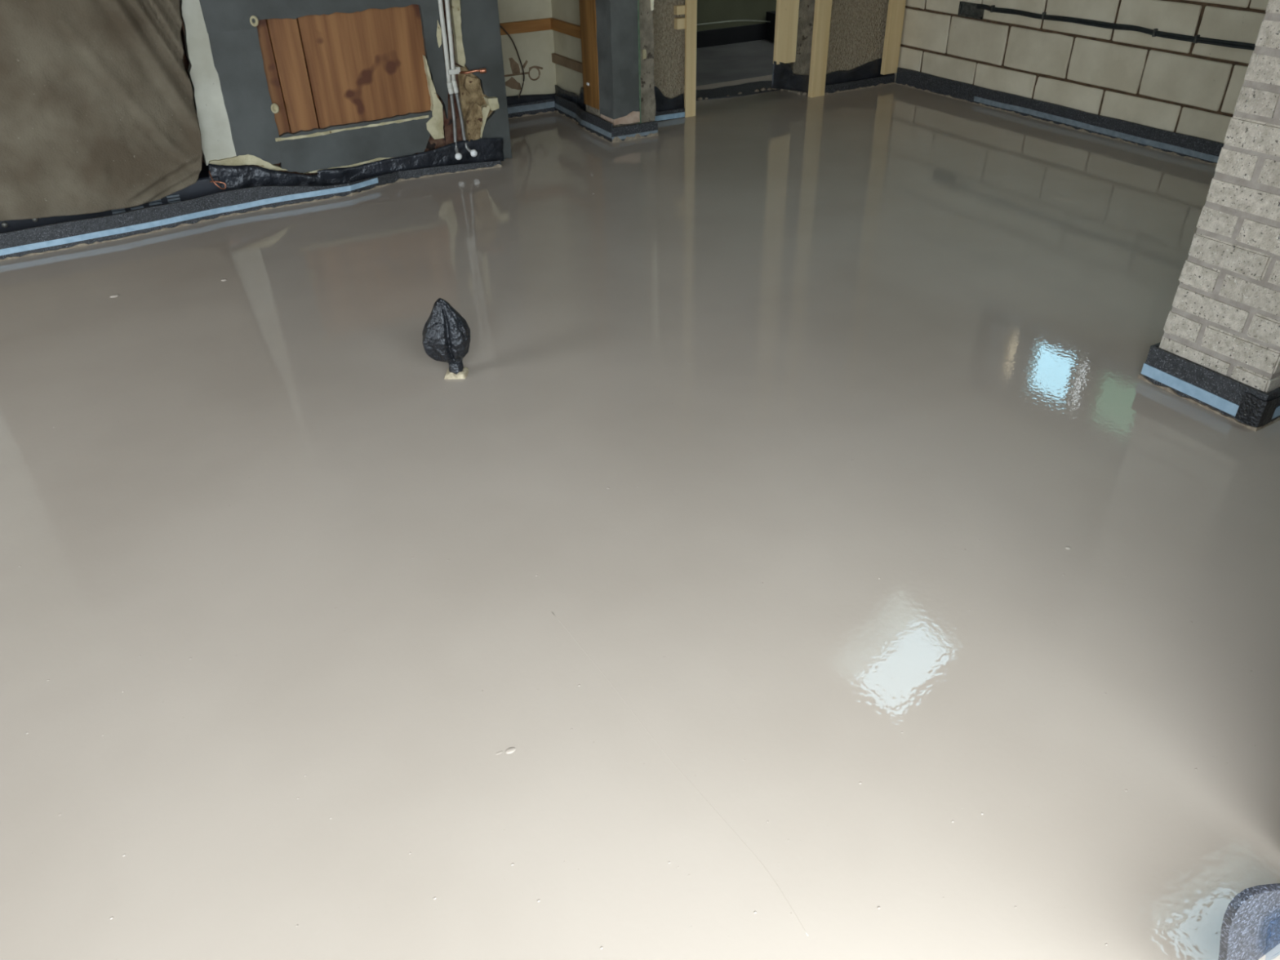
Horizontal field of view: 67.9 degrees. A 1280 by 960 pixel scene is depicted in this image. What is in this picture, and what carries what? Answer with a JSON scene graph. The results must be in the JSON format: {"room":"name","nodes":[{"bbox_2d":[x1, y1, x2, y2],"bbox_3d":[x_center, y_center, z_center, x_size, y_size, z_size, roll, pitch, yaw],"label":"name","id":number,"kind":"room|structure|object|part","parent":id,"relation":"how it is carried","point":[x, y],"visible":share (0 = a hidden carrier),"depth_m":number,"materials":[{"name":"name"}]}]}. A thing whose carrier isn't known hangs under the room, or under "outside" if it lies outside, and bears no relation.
{"room":"building under construction","nodes":[
{"label":"building under construction","id":0,"kind":"room"},
{"bbox_2d":[0,162,221,233],"bbox_3d":[-2.448,-1.201,4.207,1.120,0.170,0.289,-19,38,-24],"label":"roof membrane","id":1,"kind":"object","parent":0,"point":[202,187],"depth_m":4.20,"materials":[{"name":"black plastic"}]},
{"bbox_2d":[179,0,511,174],"bbox_3d":[-2.870,-2.161,3.711,4.554,2.412,0.904,-19,38,-24],"label":"wall","id":2,"kind":"structure","parent":0,"point":[223,61],"depth_m":4.42,"materials":[{"name":"grey paint"}]},
{"bbox_2d":[0,0,203,221],"bbox_3d":[-2.350,-2.002,3.486,1.260,2.061,0.097,-19,38,-24],"label":"sheet","id":3,"kind":"object","parent":2,"relation":"hanging from","point":[98,113],"visible":1,"depth_m":3.88,"materials":[{"name":"fabric"}]},
{"bbox_2d":[249,4,439,135],"bbox_3d":[-1.353,-1.897,4.390,0.846,0.525,0.073,-19,38,-24],"label":"wooden board","id":4,"kind":"object","parent":2,"relation":"attached to","point":[322,71],"visible":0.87,"depth_m":4.39,"materials":[{"name":"brown wood"}]},
{"bbox_2d":[208,137,503,192],"bbox_3d":[-1.334,-1.522,4.590,1.461,0.226,0.015,-19,38,-24],"label":"plastic sheeting","id":5,"kind":"object","parent":2,"relation":"attached to","point":[235,177],"visible":0.66,"depth_m":4.59,"materials":[{"name":"black plastic"}]},
{"bbox_2d":[208,170,226,189],"bbox_3d":[-1.900,-1.337,4.250,0.082,0.073,0.042,12,36,19],"label":"wire","id":6,"kind":"object","parent":5,"relation":"attached to","point":[224,188],"visible":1,"depth_m":4.25,"materials":[{"name":"grey metal"}]},
{"bbox_2d":[437,0,462,159],"bbox_3d":[-0.929,-2.310,4.335,0.040,1.665,0.073,0,34,2],"label":"pipe","id":7,"kind":"object","parent":2,"relation":"attached to","point":[458,156],"visible":1,"depth_m":4.59,"materials":[{"name":"white plastic"}]},
{"bbox_2d":[444,0,477,156],"bbox_3d":[-0.882,-2.315,4.365,0.088,1.631,0.079,6,35,11],"label":"pipe","id":8,"kind":"object","parent":2,"relation":"attached to","point":[455,69],"visible":1,"depth_m":4.58,"materials":[{"name":"white plastic"}]},
{"bbox_2d":[459,67,486,74],"bbox_3d":[-0.820,-1.992,4.636,0.143,0.026,0.041,1,34,4],"label":"pipe stub","id":9,"kind":"object","parent":2,"relation":"attached to","point":[481,70],"visible":0.95,"depth_m":4.63,"materials":[{"name":"orange metal"}]},
{"bbox_2d":[497,0,556,96],"bbox_3d":[-0.909,-3.167,5.130,0.790,2.410,0.258,-19,38,-24],"label":"wall","id":10,"kind":"structure","parent":0,"point":[535,49],"depth_m":5.58,"materials":[{"name":"beige paint"}]},
{"bbox_2d":[499,24,524,97],"bbox_3d":[-0.760,-2.433,5.483,0.185,0.446,0.008,-19,38,-24],"label":"cable","id":11,"kind":"object","parent":10,"relation":"attached to","point":[500,26],"visible":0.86,"depth_m":5.51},
{"bbox_2d":[499,17,551,35],"bbox_3d":[-0.794,-2.570,5.422,0.662,0.060,0.022,-19,38,-24],"label":"batten","id":12,"kind":"object","parent":10,"relation":"attached to","point":[540,24],"visible":0.54,"depth_m":5.48,"materials":[{"name":"brown wood"}]},
{"bbox_2d":[506,93,555,111],"bbox_3d":[-0.690,-2.239,5.705,0.420,0.152,0.007,-19,38,-24],"label":"roof membrane","id":13,"kind":"object","parent":10,"relation":"attached to","point":[513,100],"visible":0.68,"depth_m":5.69,"materials":[{"name":"black rubber"}]},
{"bbox_2d":[551,0,583,95],"bbox_3d":[-0.250,-3.097,5.005,0.250,2.410,0.665,-19,38,-24],"label":"wall","id":14,"kind":"structure","parent":0,"point":[567,11],"depth_m":5.49,"materials":[{"name":"beige paint"}]},
{"bbox_2d":[550,17,581,39],"bbox_3d":[-0.403,-2.557,5.390,0.022,0.060,0.428,-19,38,-24],"label":"batten","id":15,"kind":"object","parent":14,"relation":"attached to","point":[569,28],"visible":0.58,"depth_m":5.39,"materials":[{"name":"brown wood"}]},
{"bbox_2d":[551,53,582,73],"bbox_3d":[-0.404,-2.409,5.500,0.022,0.050,0.446,-19,38,-24],"label":"batten","id":16,"kind":"object","parent":14,"relation":"attached to","point":[575,65],"visible":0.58,"depth_m":5.50,"materials":[{"name":"brown wood"}]},
{"bbox_2d":[555,84,586,111],"bbox_3d":[-0.322,-2.160,5.489,0.007,0.198,0.750,-19,38,-24],"label":"roof membrane","id":17,"kind":"object","parent":14,"relation":"attached to","point":[579,100],"visible":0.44,"depth_m":5.57,"materials":[{"name":"black rubber"}]},
{"bbox_2d":[578,0,599,109],"bbox_3d":[-0.267,-3.012,4.706,0.069,2.215,0.180,-19,38,-24],"label":"timber post","id":18,"kind":"object","parent":14,"relation":"attached to","point":[588,19],"visible":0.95,"depth_m":5.15,"materials":[{"name":"brown wood"}]},
{"bbox_2d":[586,0,655,127],"bbox_3d":[-0.129,-2.924,4.746,0.273,2.410,0.346,-19,38,-24],"label":"wall","id":19,"kind":"structure","parent":14,"relation":"attached to","point":[624,28],"depth_m":5.05,"materials":[{"name":"grey paint"}]},
{"bbox_2d":[0,39,1279,959],"bbox_3d":[-0.042,-1.109,4.156,9.250,0.065,6.900,-19,38,-24],"label":"floor","id":20,"kind":"structure","parent":0,"point":[802,549],"depth_m":2.18,"materials":[{"name":"grey concrete"}]},
{"bbox_2d":[0,160,502,261],"bbox_3d":[-2.602,-0.966,3.903,4.429,0.128,0.125,-20,38,-25],"label":"strip","id":21,"kind":"object","parent":20,"relation":"on","point":[56,237],"visible":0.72,"depth_m":4.17,"materials":[{"name":"blue plastic"}]},
{"bbox_2d":[422,297,470,379],"bbox_3d":[-0.590,-0.432,2.908,0.144,0.266,0.102,-3,34,-2],"label":"pipe","id":22,"kind":"object","parent":20,"relation":"on","point":[446,332],"visible":1,"depth_m":2.87,"materials":[{"name":"black plastic"}]},
{"bbox_2d":[506,98,555,119],"bbox_3d":[-0.789,-2.180,5.660,0.623,0.098,0.019,-19,38,-24],"label":"strip","id":23,"kind":"object","parent":20,"relation":"on","point":[544,106],"visible":0.35,"depth_m":5.71,"materials":[{"name":"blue plastic"}]},
{"bbox_2d":[555,94,613,142],"bbox_3d":[-0.334,-2.075,5.468,0.040,0.121,0.813,-15,37,-20],"label":"strip","id":24,"kind":"object","parent":20,"relation":"on","point":[595,125],"visible":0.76,"depth_m":5.40,"materials":[{"name":"black plastic"}]},
{"bbox_2d":[612,120,657,142],"bbox_3d":[-0.028,-1.906,5.230,0.287,0.098,0.018,-18,38,-23],"label":"strip","id":25,"kind":"object","parent":20,"relation":"on","point":[623,133],"visible":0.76,"depth_m":5.22,"materials":[{"name":"black plastic"}]},
{"bbox_2d":[654,107,684,121],"bbox_3d":[0.119,-2.114,5.550,0.330,0.077,0.015,-19,38,-24],"label":"strip","id":26,"kind":"object","parent":20,"relation":"on","point":[670,114],"visible":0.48,"depth_m":5.57,"materials":[{"name":"blue plastic"}]},
{"bbox_2d":[684,0,697,117],"bbox_3d":[0.274,-3.128,4.983,0.071,2.354,0.019,-19,38,-24],"label":"stud","id":27,"kind":"object","parent":20,"relation":"on","point":[691,6],"visible":1,"depth_m":5.45,"materials":[{"name":"brown wood"}]},
{"bbox_2d":[674,4,684,14],"bbox_3d":[0.221,-2.623,5.304,0.057,0.045,0.032,-19,38,-24],"label":"timber offcut","id":28,"kind":"object","parent":27,"relation":"attached to","point":[678,9],"visible":1,"depth_m":5.29,"materials":[{"name":"brown wood"}]},
{"bbox_2d":[674,17,685,29],"bbox_3d":[0.223,-2.565,5.343,0.055,0.057,0.034,-19,38,-24],"label":"timber offcut","id":29,"kind":"object","parent":27,"relation":"attached to","point":[680,22],"visible":1,"depth_m":5.33,"materials":[{"name":"brown wood"}]},
{"bbox_2d":[697,87,807,100],"bbox_3d":[0.701,-2.478,6.089,0.709,0.031,0.215,-5,34,-5],"label":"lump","id":30,"kind":"object","parent":20,"relation":"on","point":[762,88],"visible":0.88,"depth_m":6.10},
{"bbox_2d":[808,0,832,97],"bbox_3d":[1.092,-3.400,5.357,0.105,2.354,0.039,-19,38,-24],"label":"stud","id":31,"kind":"object","parent":20,"relation":"on","point":[823,8],"visible":1,"depth_m":5.84,"materials":[{"name":"brown wood"}]},
{"bbox_2d":[824,74,894,94],"bbox_3d":[1.416,-2.546,6.145,0.588,0.075,0.017,-18,38,-23],"label":"strip","id":32,"kind":"object","parent":20,"relation":"on","point":[888,79],"visible":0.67,"depth_m":6.14,"materials":[{"name":"black plastic"}]},
{"bbox_2d":[894,67,1224,165],"bbox_3d":[2.872,-1.519,4.541,0.023,0.121,4.730,-19,38,-24],"label":"strip","id":33,"kind":"object","parent":20,"relation":"on","point":[1201,149],"visible":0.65,"depth_m":5.25,"materials":[{"name":"black plastic"}]},
{"bbox_2d":[1137,0,1279,431],"bbox_3d":[1.728,-1.238,2.161,0.354,2.371,0.370,-19,38,-24],"label":"brick pier","id":34,"kind":"object","parent":20,"relation":"on","point":[1224,317],"depth_m":2.55,"materials":[{"name":"beige brick"}]},
{"bbox_3d":[1.748,-0.311,2.788,0.351,0.132,0.370,-19,38,-24],"label":"edge strip","id":35,"kind":"part","parent":34,"relation":"part of","materials":[{"name":"blue plastic"}]},
{"bbox_2d":[1235,391,1279,427],"bbox_3d":[1.699,-0.200,2.615,0.063,0.086,0.065,-19,38,-24],"label":"tape patch","id":36,"kind":"object","parent":34,"relation":"on","point":[1254,411],"visible":1,"depth_m":2.60,"materials":[{"name":"black plastic"}]},
{"bbox_2d":[1217,883,1279,959],"bbox_3d":[0.876,0.582,1.289,0.382,0.331,0.023,-19,38,-24],"label":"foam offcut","id":37,"kind":"object","parent":20,"relation":"on","point":[1251,924],"visible":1,"depth_m":1.22,"materials":[{"name":"plastic"}]},
{"bbox_2d":[696,0,776,48],"bbox_3d":[1.099,-4.080,6.409,4.100,2.410,1.950,-19,38,-24],"label":"wall","id":38,"kind":"structure","parent":0,"point":[708,11],"depth_m":7.51,"materials":[{"name":"black"}]},
{"bbox_3d":[0.768,-3.519,7.583,3.650,0.175,0.020,-19,38,-24],"label":"bitumen skirting","id":39,"kind":"part","parent":38,"relation":"part of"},
{"bbox_2d":[697,19,770,25],"bbox_3d":[0.745,-3.568,7.438,0.875,0.066,0.010,-19,38,-24],"label":"cable","id":40,"kind":"object","parent":38,"relation":"attached to","point":[740,20],"visible":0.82,"depth_m":7.41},
{"bbox_2d":[652,0,888,98],"bbox_3d":[0.855,-3.415,5.431,2.306,2.416,0.272,-19,38,-24],"label":"wall","id":41,"kind":"structure","parent":0,"point":[857,27],"depth_m":5.87,"materials":[{"name":"grey concrete"}]},
{"bbox_2d":[653,86,684,111],"bbox_3d":[0.175,-2.205,5.555,0.216,0.210,0.008,-19,38,-24],"label":"roof membrane","id":42,"kind":"object","parent":41,"relation":"attached to","point":[662,103],"visible":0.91,"depth_m":5.55,"materials":[{"name":"black rubber"}]},
{"bbox_2d":[695,80,780,100],"bbox_3d":[0.656,-2.537,6.203,0.808,0.024,0.333,-13,36,-17],"label":"trim","id":43,"kind":"structure","parent":41,"relation":"attached to","point":[748,88],"depth_m":6.16,"materials":[{"name":"black plastic"}]},
{"bbox_2d":[773,0,799,64],"bbox_3d":[0.863,-3.436,5.221,0.150,2.135,0.033,-19,38,-24],"label":"board","id":44,"kind":"object","parent":41,"relation":"attached to","point":[787,11],"visible":1,"depth_m":5.70,"materials":[{"name":"brown wood"}]},
{"bbox_2d":[771,61,808,92],"bbox_3d":[0.942,-2.491,5.881,0.305,0.221,0.015,-19,38,-24],"label":"roof membrane","id":45,"kind":"object","parent":41,"relation":"attached to","point":[783,76],"visible":1,"depth_m":5.87,"materials":[{"name":"black rubber"}]},
{"bbox_2d":[825,58,894,84],"bbox_3d":[1.393,-2.614,6.132,0.748,0.154,0.008,-19,38,-24],"label":"roof membrane","id":46,"kind":"object","parent":41,"relation":"attached to","point":[871,69],"visible":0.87,"depth_m":6.13,"materials":[{"name":"black rubber"}]},
{"bbox_2d":[880,0,906,75],"bbox_3d":[1.606,-3.606,5.581,0.117,2.285,0.034,-19,38,-24],"label":"stud","id":47,"kind":"object","parent":41,"relation":"attached to","point":[895,11],"visible":1,"depth_m":6.08,"materials":[{"name":"brown wood"}]},
{"bbox_2d":[893,0,1268,143],"bbox_3d":[2.923,-2.533,4.067,0.262,2.410,5.035,-19,38,-24],"label":"wall","id":48,"kind":"structure","parent":0,"point":[1189,88],"depth_m":5.00,"materials":[{"name":"beige brick"}]},
{"bbox_2d":[957,1,984,19],"bbox_3d":[1.959,-2.776,5.618,0.022,0.076,0.183,-19,38,-24],"label":"junction box","id":49,"kind":"object","parent":48,"relation":"attached to","point":[966,9],"visible":1,"depth_m":5.62,"materials":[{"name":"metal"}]},
{"bbox_3d":[1.964,-2.777,5.620,0.010,0.066,0.173,-19,38,-24],"label":"plate","id":50,"kind":"part","parent":49,"relation":"part of","materials":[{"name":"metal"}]},
{"bbox_2d":[977,4,1255,50],"bbox_3d":[2.437,-2.339,4.907,0.024,0.043,1.828,-19,38,-24],"label":"cable","id":51,"kind":"object","parent":48,"relation":"attached to","point":[1197,38],"visible":0.93,"depth_m":4.84,"materials":[{"name":"plastic"}]}
]}

